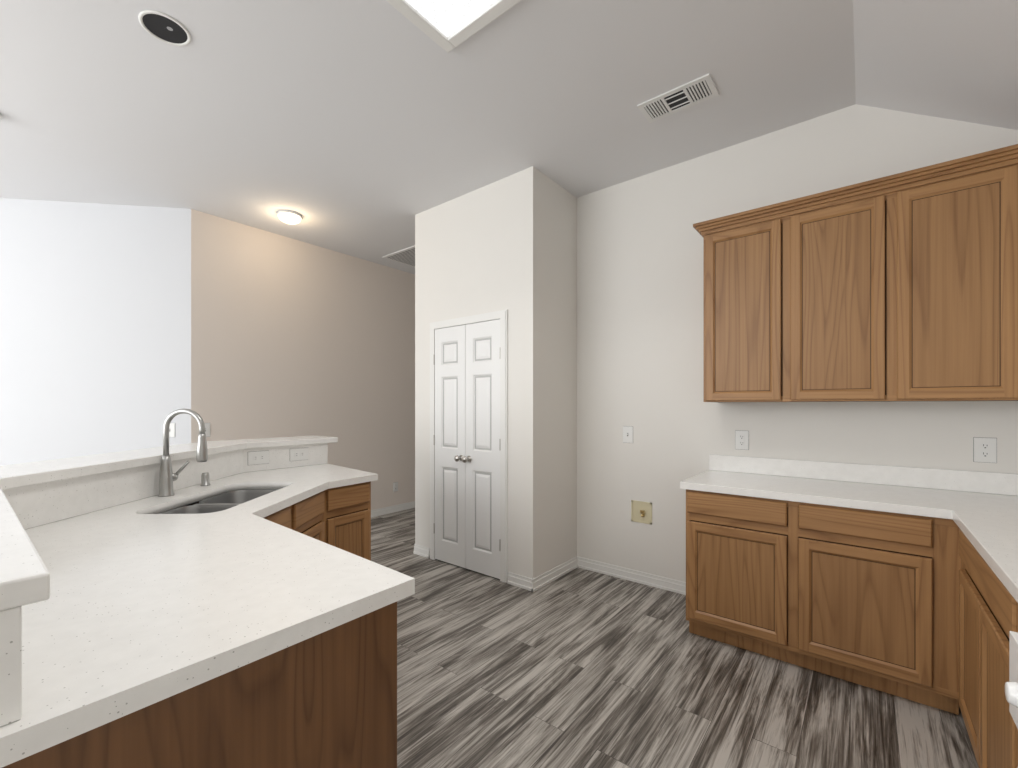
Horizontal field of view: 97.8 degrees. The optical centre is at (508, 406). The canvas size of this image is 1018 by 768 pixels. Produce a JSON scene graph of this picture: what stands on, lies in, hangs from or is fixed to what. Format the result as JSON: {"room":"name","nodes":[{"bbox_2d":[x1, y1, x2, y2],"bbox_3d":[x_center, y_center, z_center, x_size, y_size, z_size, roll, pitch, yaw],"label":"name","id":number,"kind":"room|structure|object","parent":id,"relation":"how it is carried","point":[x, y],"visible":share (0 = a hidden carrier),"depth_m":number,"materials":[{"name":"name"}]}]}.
{"room":"kitchen","nodes":[
{"label":"kitchen","id":0,"kind":"room"},
{"bbox_2d":[0,104,1017,581],"bbox_3d":[-1.920,-0.233,2.498,8.219,3.180,10.740,0,0,39],"label":"wall","id":1,"kind":"structure","parent":0,"point":[124,328],"depth_m":3.71,"materials":[{"name":"white paint"}]},
{"bbox_2d":[169,423,174,436],"bbox_3d":[-3.024,0.211,3.957,0.088,0.128,0.014,0,0,-9],"label":"outlet","id":2,"kind":"object","parent":1,"relation":"attached to","point":[172,425],"depth_m":3.96,"materials":[{"name":"white plastic"}]},
{"bbox_2d":[204,423,209,436],"bbox_3d":[-2.780,0.217,4.068,0.013,0.128,0.083,0,0,39],"label":"outlet","id":3,"kind":"object","parent":1,"relation":"attached to","point":[207,425],"depth_m":4.08,"materials":[{"name":"white plastic"}]},
{"bbox_2d":[393,482,397,491],"bbox_3d":[-1.458,1.036,5.723,0.007,0.118,0.073,0,0,39],"label":"outlet","id":4,"kind":"object","parent":1,"relation":"attached to","point":[395,485],"depth_m":5.72,"materials":[{"name":"white plastic"}]},
{"bbox_2d":[430,310,507,582],"bbox_3d":[-0.380,0.305,3.669,0.884,2.101,0.084,0,0,39],"label":"pantry door","id":5,"kind":"structure","parent":1,"relation":"in","point":[468,442],"depth_m":3.65,"materials":[{"name":"white paint"}]},
{"bbox_2d":[371,501,685,594],"bbox_3d":[-1.579,1.314,4.355,6.188,0.084,7.154,0,0,39],"label":"baseboard","id":6,"kind":"structure","parent":1,"relation":"attached to","point":[559,571],"depth_m":3.48,"materials":[{"name":"white paint"}]},
{"bbox_2d":[623,426,632,442],"bbox_3d":[0.929,0.222,3.483,0.085,0.131,0.014,0,0,39],"label":"light switch","id":7,"kind":"object","parent":1,"relation":"attached to","point":[627,430],"depth_m":3.48,"materials":[{"name":"white plastic"}]},
{"bbox_2d":[631,500,651,524],"bbox_3d":[1.009,0.814,3.406,0.164,0.164,0.035,0,0,39],"label":"outlet","id":8,"kind":"object","parent":1,"relation":"attached to","point":[641,512],"depth_m":3.41,"materials":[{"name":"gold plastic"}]},
{"bbox_2d":[735,430,748,449],"bbox_3d":[1.562,0.227,2.981,0.083,0.128,0.007,0,0,39],"label":"outlet","id":9,"kind":"object","parent":1,"relation":"attached to","point":[741,437],"depth_m":2.98,"materials":[{"name":"white plastic"}]},
{"bbox_2d":[701,204,792,401],"bbox_3d":[1.520,-0.576,2.795,0.479,1.096,0.347,0,0,39],"label":"upper cabinet","id":10,"kind":"object","parent":1,"relation":"attached to","point":[748,260],"depth_m":2.65,"materials":[{"name":"brown wood"}]},
{"bbox_2d":[793,176,904,401],"bbox_3d":[1.866,-0.576,2.518,0.504,1.096,0.347,0,0,39],"label":"upper cabinet","id":11,"kind":"object","parent":1,"relation":"attached to","point":[902,286],"depth_m":2.35,"materials":[{"name":"brown wood"}]},
{"bbox_2d":[709,454,1017,493],"bbox_3d":[2.090,0.389,2.546,1.774,0.108,0.021,0,0,39],"label":"backsplash","id":12,"kind":"structure","parent":1,"relation":"attached to","point":[982,482],"depth_m":2.53,"materials":[{"name":"white stone"}]},
{"bbox_2d":[905,148,1017,400],"bbox_3d":[2.222,-0.576,2.233,0.504,1.096,0.347,0,0,39],"label":"upper cabinet","id":13,"kind":"object","parent":1,"relation":"attached to","point":[961,220],"depth_m":2.09,"materials":[{"name":"brown wood"}]},
{"bbox_2d":[973,437,996,462],"bbox_3d":[2.440,0.225,2.278,0.083,0.128,0.007,0,0,39],"label":"outlet","id":14,"kind":"object","parent":1,"relation":"attached to","point":[984,450],"depth_m":2.28,"materials":[{"name":"white plastic"}]},
{"bbox_2d":[0,0,1017,273],"bbox_3d":[-2.182,-1.402,2.771,9.530,0.982,10.800,0,0,39],"label":"ceiling","id":15,"kind":"structure","parent":0,"point":[368,130],"depth_m":2.47,"materials":[{"name":"white paint"}]},
{"bbox_2d":[138,10,190,45],"bbox_3d":[-1.611,-1.769,2.084,0.196,0.006,0.196,0,0,39],"label":"ceiling speaker","id":16,"kind":"object","parent":15,"relation":"in","point":[163,27],"visible":1,"depth_m":2.08,"materials":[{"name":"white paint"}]},
{"bbox_2d":[277,210,301,223],"bbox_3d":[-2.030,-1.735,4.111,0.210,0.074,0.210,0,0,39],"label":"dome light fixture","id":17,"kind":"object","parent":15,"relation":"attached to","point":[288,217],"visible":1,"depth_m":4.05,"materials":[{"name":"white glass"}]},
{"bbox_2d":[383,245,414,266],"bbox_3d":[-1.033,-1.768,5.310,0.660,0.010,0.660,0,0,39],"label":"ceiling vent","id":18,"kind":"object","parent":15,"relation":"in","point":[406,256],"visible":0.31,"depth_m":5.23,"materials":[{"name":"white metal"}]},
{"bbox_2d":[386,0,520,52],"bbox_3d":[-0.016,-1.762,1.571,1.240,0.022,0.630,0,0,39],"label":"ceiling light panel","id":19,"kind":"object","parent":15,"relation":"attached to","point":[447,26],"visible":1,"depth_m":2.00,"materials":[{"name":"white paint"}]},
{"bbox_2d":[637,73,718,122],"bbox_3d":[0.972,-1.768,2.566,0.400,0.010,0.200,0,0,39],"label":"ceiling vent","id":20,"kind":"object","parent":15,"relation":"in","point":[685,96],"visible":1,"depth_m":2.55,"materials":[{"name":"white metal"}]},
{"bbox_2d":[371,508,978,767],"bbox_3d":[-2.076,1.407,2.687,9.800,0.100,10.800,0,0,39],"label":"floor","id":21,"kind":"structure","parent":0,"point":[577,667],"depth_m":2.10,"materials":[{"name":"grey wood"}]},
{"bbox_2d":[0,440,407,731],"bbox_3d":[-1.127,0.362,2.024,2.430,0.160,1.861,0,0,39],"label":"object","id":22,"kind":"structure","parent":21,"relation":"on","point":[202,602],"depth_m":1.26,"materials":[{"name":"white stone"}]},
{"bbox_2d":[157,408,210,496],"bbox_3d":[-1.653,0.226,2.303,0.365,0.433,0.281,0,0,39],"label":"faucet","id":23,"kind":"object","parent":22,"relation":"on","point":[175,469],"depth_m":2.21,"materials":[{"name":"silver metal"}]},
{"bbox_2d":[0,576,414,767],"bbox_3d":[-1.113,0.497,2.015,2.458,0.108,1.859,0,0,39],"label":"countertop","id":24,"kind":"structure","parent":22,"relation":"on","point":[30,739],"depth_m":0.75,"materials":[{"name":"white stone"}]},
{"bbox_2d":[16,604,396,767],"bbox_3d":[-1.458,0.920,1.612,2.428,0.871,0.814,0,0,39],"label":"base cabinet","id":25,"kind":"object","parent":21,"relation":"on","point":[330,701],"depth_m":0.92,"materials":[{"name":"brown wood"}]},
{"bbox_2d":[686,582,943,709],"bbox_3d":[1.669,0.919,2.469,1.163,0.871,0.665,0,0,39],"label":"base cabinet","id":26,"kind":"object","parent":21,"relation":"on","point":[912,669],"depth_m":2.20,"materials":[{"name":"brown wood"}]},
{"bbox_2d":[680,470,1017,661],"bbox_3d":[1.458,0.481,1.757,1.774,0.076,2.042,0,0,39],"label":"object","id":27,"kind":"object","parent":26,"relation":"on","point":[941,566],"depth_m":2.11,"materials":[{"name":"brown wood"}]},
{"bbox_2d":[1005,631,1017,767],"bbox_3d":[0.983,0.816,0.337,0.726,1.078,0.760,0,0,39],"label":"range","id":28,"kind":"object","parent":21,"relation":"on","point":[1011,690],"visible":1,"depth_m":0.81,"materials":[{"name":"white metal"}]},
{"bbox_2d":[1008,662,1017,767],"bbox_3d":[1.418,0.919,0.788,0.623,0.871,0.472,0,0,39],"label":"base cabinet","id":29,"kind":"object","parent":21,"relation":"on","point":[1012,728],"depth_m":1.17,"materials":[{"name":"brown wood"}]}
]}

